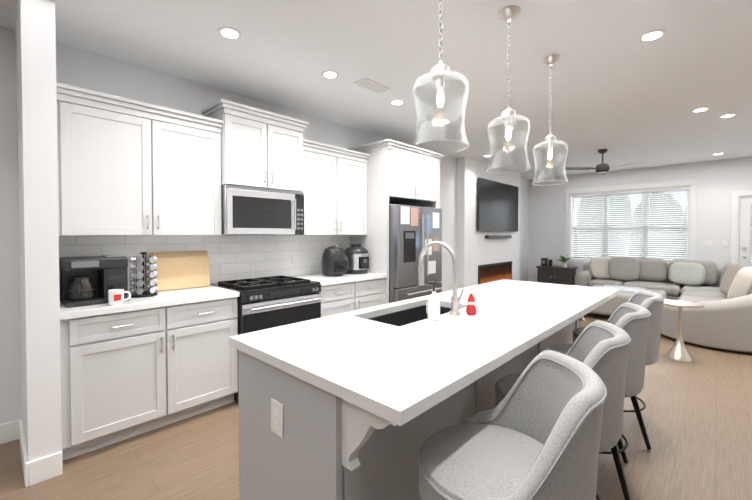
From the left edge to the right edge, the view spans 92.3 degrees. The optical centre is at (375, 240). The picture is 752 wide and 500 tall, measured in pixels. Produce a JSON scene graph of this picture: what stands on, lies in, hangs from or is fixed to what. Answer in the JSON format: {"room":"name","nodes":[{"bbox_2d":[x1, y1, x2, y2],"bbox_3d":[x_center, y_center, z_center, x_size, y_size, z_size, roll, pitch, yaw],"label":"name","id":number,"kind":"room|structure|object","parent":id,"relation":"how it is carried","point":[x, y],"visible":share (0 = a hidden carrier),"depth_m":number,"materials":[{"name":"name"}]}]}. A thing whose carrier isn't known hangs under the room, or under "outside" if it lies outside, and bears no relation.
{"room":"living room and kitchen","nodes":[
{"label":"living room and kitchen","id":0,"kind":"room"},
{"bbox_2d":[12,0,61,462],"bbox_3d":[-2.107,-0.030,2.247,0.680,2.740,0.140,1,1,43],"label":"wall","id":1,"kind":"structure","parent":0,"point":[36,60],"depth_m":2.02,"materials":[{"name":"white paint"}]},
{"bbox_2d":[17,419,31,486],"bbox_3d":[-2.143,1.276,2.198,0.665,0.130,0.018,1,1,43],"label":"baseboard","id":2,"kind":"structure","parent":1,"relation":"attached to","point":[27,467],"depth_m":2.06,"materials":[{"name":"white wood"}]},
{"bbox_2d":[0,26,527,423],"bbox_3d":[-0.257,-0.074,4.805,0.150,2.740,11.900,1,1,43],"label":"wall","id":3,"kind":"structure","parent":0,"point":[80,68],"depth_m":2.84,"materials":[{"name":"white paint"}]},
{"bbox_2d":[0,420,16,444],"bbox_3d":[-3.281,1.288,1.514,0.015,0.130,2.570,1,1,43],"label":"baseboard","id":4,"kind":"structure","parent":3,"relation":"attached to","point":[8,431],"depth_m":2.39,"materials":[{"name":"white wood"}]},
{"bbox_2d":[57,90,220,235],"bbox_3d":[-1.810,-0.497,2.805,0.328,0.915,1.086,1,1,43],"label":"upper cabinet","id":5,"kind":"object","parent":3,"relation":"attached to","point":[123,170],"depth_m":2.62,"materials":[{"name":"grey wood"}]},
{"bbox_2d":[59,235,349,291],"bbox_3d":[-1.315,0.173,3.568,0.014,0.447,2.855,1,1,43],"label":"backsplash","id":6,"kind":"structure","parent":3,"relation":"attached to","point":[234,257],"depth_m":3.50,"materials":[{"name":"tile"}]},
{"bbox_2d":[204,106,303,191],"bbox_3d":[-1.141,-0.806,3.467,0.383,0.640,0.798,1,1,43],"label":"upper cabinet","id":7,"kind":"object","parent":3,"relation":"attached to","point":[257,151],"depth_m":3.27,"materials":[{"name":"grey wood"}]},
{"bbox_2d":[221,185,303,234],"bbox_3d":[-1.111,-0.268,3.448,0.445,0.425,0.792,1,1,43],"label":"microwave","id":8,"kind":"object","parent":7,"relation":"attached to","point":[252,211],"visible":0.94,"depth_m":3.26,"materials":[{"name":"silver metal"}]},
{"bbox_2d":[303,146,367,237],"bbox_3d":[-0.553,-0.520,4.134,0.328,0.915,0.967,1,1,43],"label":"upper cabinet","id":9,"kind":"object","parent":3,"relation":"attached to","point":[335,183],"depth_m":4.00,"materials":[{"name":"grey wood"}]},
{"bbox_2d":[352,142,435,205],"bbox_3d":[0.249,-0.815,4.736,0.658,0.585,0.934,1,1,43],"label":"upper cabinet","id":10,"kind":"object","parent":3,"relation":"attached to","point":[400,175],"depth_m":4.34,"materials":[{"name":"grey wood"}]},
{"bbox_2d":[0,313,751,499],"bbox_3d":[1.867,1.381,2.818,6.100,0.100,12.000,1,1,43],"label":"floor","id":11,"kind":"structure","parent":0,"point":[696,413],"depth_m":2.26,"materials":[{"name":"brown wood"}]},
{"bbox_2d":[60,298,237,460],"bbox_3d":[-1.705,0.892,2.729,0.618,0.880,1.086,1,1,43],"label":"base cabinet","id":12,"kind":"object","parent":11,"relation":"on","point":[131,367],"depth_m":2.43,"materials":[{"name":"grey wood"}]},
{"bbox_2d":[60,286,239,321],"bbox_3d":[-1.696,0.432,2.713,0.643,0.040,1.086,1,1,43],"label":"countertop","id":13,"kind":"structure","parent":12,"relation":"on","point":[177,297],"depth_m":2.51,"materials":[{"name":"white stone"}]},
{"bbox_2d":[59,255,129,307],"bbox_3d":[-1.942,0.259,2.491,0.370,0.312,0.335,1,1,43],"label":"coffee maker","id":14,"kind":"object","parent":13,"relation":"on","point":[87,280],"visible":0.9,"depth_m":2.41,"materials":[{"name":"black plastic"}]},
{"bbox_2d":[108,289,130,304],"bbox_3d":[-1.685,0.370,2.378,0.088,0.095,0.127,1,1,43],"label":"mug","id":15,"kind":"object","parent":13,"relation":"on","point":[115,296],"visible":1,"depth_m":2.34,"materials":[{"name":"white ceramic"}]},
{"bbox_2d":[129,252,156,297],"bbox_3d":[-1.737,0.249,2.700,0.176,0.325,0.176,1,1,43],"label":"pod carousel","id":16,"kind":"object","parent":13,"relation":"on","point":[140,292],"visible":1,"depth_m":2.66,"materials":[{"name":"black metal"}]},
{"bbox_2d":[146,251,209,290],"bbox_3d":[-1.661,0.249,3.075,0.131,0.308,0.480,1,1,43],"label":"cutting boards","id":17,"kind":"object","parent":13,"relation":"on","point":[182,269],"visible":0.81,"depth_m":3.04,"materials":[{"name":"brown wood"}]},
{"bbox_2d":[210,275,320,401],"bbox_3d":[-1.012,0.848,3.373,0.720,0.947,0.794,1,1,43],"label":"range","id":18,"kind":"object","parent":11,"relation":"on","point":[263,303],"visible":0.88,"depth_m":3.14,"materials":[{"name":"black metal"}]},
{"bbox_2d":[319,278,387,316],"bbox_3d":[-0.447,0.869,4.059,0.618,0.880,0.969,1,1,43],"label":"base cabinet","id":19,"kind":"object","parent":11,"relation":"on","point":[349,296],"depth_m":3.81,"materials":[{"name":"grey wood"}]},
{"bbox_2d":[289,273,387,285],"bbox_3d":[-0.438,0.410,4.042,0.643,0.040,0.969,1,1,43],"label":"countertop","id":20,"kind":"structure","parent":19,"relation":"on","point":[324,280],"depth_m":3.85,"materials":[{"name":"white stone"}]},
{"bbox_2d":[322,245,347,275],"bbox_3d":[-0.443,0.222,4.009,0.350,0.335,0.270,1,1,43],"label":"air fryer","id":21,"kind":"object","parent":20,"relation":"on","point":[334,262],"visible":1,"depth_m":3.93,"materials":[{"name":"black plastic"}]},
{"bbox_2d":[344,244,368,273],"bbox_3d":[-0.233,0.212,4.284,0.297,0.345,0.290,1,1,43],"label":"pressure cooker","id":22,"kind":"object","parent":20,"relation":"on","point":[356,257],"visible":0.94,"depth_m":4.17,"materials":[{"name":"silver plastic"}]},
{"bbox_2d":[389,204,441,302],"bbox_3d":[0.313,0.436,4.697,0.814,1.725,0.915,1,1,43],"label":"refrigerator","id":23,"kind":"object","parent":11,"relation":"on","point":[414,231],"visible":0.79,"depth_m":4.32,"materials":[{"name":"silver metal"}]},
{"bbox_2d":[238,299,609,499],"bbox_3d":[0.659,0.895,2.288,0.900,0.890,2.759,1,1,43],"label":"kitchen island","id":24,"kind":"object","parent":11,"relation":"on","point":[328,449],"depth_m":1.35,"materials":[{"name":"grey"}]},
{"bbox_2d":[271,398,282,437],"bbox_3d":[-0.374,0.668,1.362,0.080,0.125,0.008,1,1,43],"label":"outlet","id":25,"kind":"object","parent":24,"relation":"attached to","point":[277,417],"visible":1,"depth_m":1.36,"materials":[{"name":"white plastic"}]},
{"bbox_2d":[281,283,618,426],"bbox_3d":[0.826,0.432,2.121,0.545,0.040,2.800,1,1,43],"label":"island countertop","id":26,"kind":"structure","parent":24,"relation":"on","point":[396,375],"depth_m":1.39,"materials":[{"name":"white stone"}]},
{"bbox_2d":[426,281,439,320],"bbox_3d":[0.303,0.316,1.898,0.068,0.198,0.066,1,1,43],"label":"soap bottle","id":27,"kind":"object","parent":26,"relation":"on","point":[433,307],"visible":1,"depth_m":1.87,"materials":[{"name":"white plastic"}]},
{"bbox_2d":[418,241,463,314],"bbox_3d":[0.374,0.207,2.116,0.281,0.410,0.095,1,1,43],"label":"faucet","id":28,"kind":"object","parent":26,"relation":"on","point":[455,300],"visible":1,"depth_m":2.04,"materials":[{"name":"silver metal"}]},
{"bbox_2d":[466,293,476,314],"bbox_3d":[0.534,0.353,2.025,0.058,0.120,0.057,1,1,43],"label":"figurine","id":29,"kind":"object","parent":26,"relation":"on","point":[471,308],"visible":1,"depth_m":2.01,"materials":[{"name":"red paint"}]},
{"bbox_2d":[418,350,606,499],"bbox_3d":[0.391,0.873,1.144,0.567,0.976,0.562,1,1,43],"label":"stool","id":30,"kind":"object","parent":11,"relation":"on","point":[534,433],"visible":1,"depth_m":1.09,"materials":[{"name":"fabric"}]},
{"bbox_2d":[536,265,577,284],"bbox_3d":[4.132,0.917,8.288,0.780,0.640,0.392,1,1,43],"label":"console table","id":31,"kind":"object","parent":11,"relation":"on","point":[557,275],"visible":0.69,"depth_m":8.12,"materials":[{"name":"grey wood"}]},
{"bbox_2d":[541,258,551,265],"bbox_3d":[3.973,0.499,8.396,0.230,0.189,0.143,1,1,43],"label":"speaker","id":32,"kind":"object","parent":31,"relation":"on","point":[545,262],"visible":1,"depth_m":8.36},
{"bbox_2d":[557,255,569,266],"bbox_3d":[4.245,0.441,8.152,0.275,0.314,0.400,1,1,43],"label":"potted plant","id":33,"kind":"object","parent":31,"relation":"on","point":[563,261],"visible":1,"depth_m":8.11,"materials":[{"name":"green plant"}]},
{"bbox_2d":[495,320,630,499],"bbox_3d":[0.819,0.864,1.636,0.542,0.977,0.541,1,1,43],"label":"stool","id":34,"kind":"object","parent":11,"relation":"on","point":[600,348],"visible":0.44,"depth_m":1.41,"materials":[{"name":"fabric"}]},
{"bbox_2d":[542,302,650,499],"bbox_3d":[1.261,0.856,2.108,0.539,0.977,0.541,1,1,43],"label":"stool","id":35,"kind":"object","parent":11,"relation":"on","point":[632,320],"visible":0.33,"depth_m":1.88,"materials":[{"name":"fabric"}]},
{"bbox_2d":[573,290,664,448],"bbox_3d":[1.699,0.848,2.563,0.538,0.977,0.541,1,1,43],"label":"stool","id":36,"kind":"object","parent":11,"relation":"on","point":[652,303],"visible":0.31,"depth_m":2.34,"materials":[{"name":"fabric"}]},
{"bbox_2d":[583,285,666,316],"bbox_3d":[4.134,1.036,6.065,1.080,0.478,1.080,1,1,43],"label":"coffee table","id":37,"kind":"object","parent":11,"relation":"on","point":[612,305],"visible":0.38,"depth_m":5.79,"materials":[{"name":"fabric"}]},
{"bbox_2d":[575,256,751,352],"bbox_3d":[4.596,0.787,5.872,2.850,0.933,3.159,1,1,43],"label":"sofa","id":38,"kind":"object","parent":11,"relation":"on","point":[721,318],"visible":0.88,"depth_m":5.21,"materials":[{"name":"fabric"}]},
{"bbox_2d":[664,300,703,361],"bbox_3d":[3.370,0.999,4.006,0.390,0.622,0.390,1,1,43],"label":"side table","id":39,"kind":"object","parent":11,"relation":"on","point":[678,351],"visible":0.96,"depth_m":3.97,"materials":[{"name":"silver metal"}]},
{"bbox_2d":[0,0,751,178],"bbox_3d":[1.867,-1.459,2.770,6.100,0.100,12.000,1,1,43],"label":"ceiling","id":40,"kind":"structure","parent":0,"point":[622,94],"depth_m":2.86,"materials":[{"name":"white paint"}]},
{"bbox_2d":[217,27,241,39],"bbox_3d":[-0.986,-1.400,2.435,0.158,0.006,0.152,1,1,43],"label":"recessed light","id":41,"kind":"object","parent":40,"relation":"in","point":[230,33],"depth_m":2.44,"materials":[{"name":"white plastic"}]},
{"bbox_2d":[321,70,338,78],"bbox_3d":[-0.389,-1.410,3.067,0.155,0.006,0.155,1,1,43],"label":"recessed light","id":42,"kind":"object","parent":40,"relation":"in","point":[328,74],"depth_m":3.06,"materials":[{"name":"white plastic"}]},
{"bbox_2d":[354,78,389,93],"bbox_3d":[-0.036,-1.411,3.306,0.160,0.013,0.320,1,1,43],"label":"ceiling vent","id":43,"kind":"object","parent":40,"relation":"in","point":[371,85],"visible":1,"depth_m":3.29,"materials":[{"name":"white metal"}]},
{"bbox_2d":[390,99,404,104],"bbox_3d":[0.224,-1.422,3.711,0.155,0.006,0.157,1,1,43],"label":"recessed light","id":44,"kind":"object","parent":40,"relation":"in","point":[394,102],"depth_m":3.71,"materials":[{"name":"white plastic"}]},
{"bbox_2d":[412,0,468,153],"bbox_3d":[0.293,-0.906,1.639,0.259,0.965,0.259,1,1,43],"label":"pendant light","id":45,"kind":"object","parent":40,"relation":"hanging from","point":[440,73],"visible":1,"depth_m":1.63,"materials":[{"name":"clear glass"}]},
{"bbox_2d":[438,120,449,123],"bbox_3d":[0.823,-1.433,4.354,0.151,0.006,0.158,1,1,43],"label":"recessed light","id":46,"kind":"object","parent":40,"relation":"in","point":[441,121],"depth_m":4.36,"materials":[{"name":"white"}]},
{"bbox_2d":[486,5,530,173],"bbox_3d":[0.815,-0.916,2.220,0.259,0.965,0.259,1,1,43],"label":"pendant light","id":47,"kind":"object","parent":40,"relation":"hanging from","point":[508,14],"visible":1,"depth_m":2.21,"materials":[{"name":"clear glass"}]},
{"bbox_2d":[532,54,567,185],"bbox_3d":[1.350,-0.926,2.800,0.259,0.965,0.259,1,1,43],"label":"pendant light","id":48,"kind":"object","parent":40,"relation":"hanging from","point":[550,138],"visible":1,"depth_m":2.79,"materials":[{"name":"clear glass"}]},
{"bbox_2d":[563,149,646,173],"bbox_3d":[3.736,-1.274,5.835,1.072,0.374,1.042,1,1,43],"label":"ceiling fan","id":49,"kind":"object","parent":40,"relation":"hanging from","point":[602,168],"visible":1,"depth_m":5.77,"materials":[{"name":"brown metal"}]},
{"bbox_2d":[638,29,666,41],"bbox_3d":[1.885,-1.400,2.466,0.152,0.006,0.160,1,1,43],"label":"recessed light","id":50,"kind":"object","parent":40,"relation":"in","point":[652,35],"depth_m":2.46,"materials":[{"name":"white plastic"}]},
{"bbox_2d":[691,107,709,111],"bbox_3d":[3.528,-1.425,3.930,0.146,0.006,0.162,1,1,43],"label":"recessed light","id":51,"kind":"object","parent":40,"relation":"in","point":[703,108],"depth_m":3.92,"materials":[{"name":"white plastic"}]},
{"bbox_2d":[719,113,736,117],"bbox_3d":[4.020,-1.429,4.128,0.139,0.006,0.162,1,1,43],"label":"recessed light","id":52,"kind":"object","parent":40,"relation":"in","point":[732,114],"depth_m":4.12,"materials":[{"name":"white plastic"}]},
{"bbox_2d":[456,157,519,288],"bbox_3d":[2.348,-0.117,7.330,0.160,2.740,2.450,1,1,43],"label":"wall bump-out","id":53,"kind":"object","parent":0,"point":[475,248],"visible":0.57,"depth_m":6.66,"materials":[{"name":"white paint"}]},
{"bbox_2d":[478,261,511,284],"bbox_3d":[2.433,0.704,7.298,0.023,0.500,1.500,1,1,43],"label":"fireplace","id":54,"kind":"object","parent":53,"relation":"attached to","point":[487,273],"visible":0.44,"depth_m":7.21,"materials":[{"name":"black glass"}]},
{"bbox_2d":[477,178,517,231],"bbox_3d":[2.483,-0.676,7.296,0.065,0.980,1.800,1,1,43],"label":"tv","id":55,"kind":"object","parent":53,"relation":"attached to","point":[497,206],"visible":1,"depth_m":7.14,"materials":[{"name":"black plastic"}]},
{"bbox_2d":[485,235,511,238],"bbox_3d":[2.474,-0.079,7.280,0.086,0.065,1.050,1,1,43],"label":"soundbar","id":56,"kind":"object","parent":53,"relation":"attached to","point":[496,236],"visible":1,"depth_m":7.14,"materials":[{"name":"black plastic"}]},
{"bbox_2d":[528,156,751,281],"bbox_3d":[5.906,-0.112,7.060,5.700,2.740,0.150,1,1,43],"label":"wall","id":57,"kind":"structure","parent":0,"point":[716,179],"depth_m":7.15,"materials":[{"name":"white paint"}]},
{"bbox_2d":[565,179,696,265],"bbox_3d":[5.252,-0.297,7.638,2.310,1.750,0.165,1,1,43],"label":"window","id":58,"kind":"structure","parent":57,"relation":"in","point":[688,186],"depth_m":7.51,"materials":[{"name":"white"}]},
{"bbox_2d":[704,240,711,245],"bbox_3d":[6.164,0.044,6.709,0.120,0.120,0.008,1,1,43],"label":"switch plate","id":59,"kind":"object","parent":57,"relation":"attached to","point":[709,242],"depth_m":6.71,"materials":[{"name":"white plastic"}]},
{"bbox_2d":[722,240,727,246],"bbox_3d":[6.329,0.046,6.553,0.075,0.120,0.008,1,1,43],"label":"switch plate","id":60,"kind":"object","parent":57,"relation":"attached to","point":[724,242],"depth_m":6.55,"materials":[{"name":"white plastic"}]},
{"bbox_2d":[730,190,751,263],"bbox_3d":[6.826,0.198,6.174,1.100,2.150,0.160,1,1,43],"label":"door frame","id":61,"kind":"structure","parent":57,"relation":"attached to","point":[736,196],"depth_m":6.45,"materials":[{"name":"white wood"}]},
{"bbox_2d":[739,197,751,264],"bbox_3d":[6.793,0.250,6.141,0.872,2.023,0.124,1,1,43],"label":"patio door","id":62,"kind":"structure","parent":57,"relation":"in","point":[745,231],"depth_m":6.40,"materials":[{"name":"white"}]},
{"label":"outside","id":63,"kind":"structure","parent":0,"visible":0},
{"bbox_2d":[573,191,751,264],"bbox_3d":[8.868,-0.213,9.969,12.000,4.939,7.950,1,1,43],"label":"trees","id":64,"kind":"object","parent":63,"point":[611,198],"depth_m":12.61,"materials":[{"name":"grey plant"}]}
]}

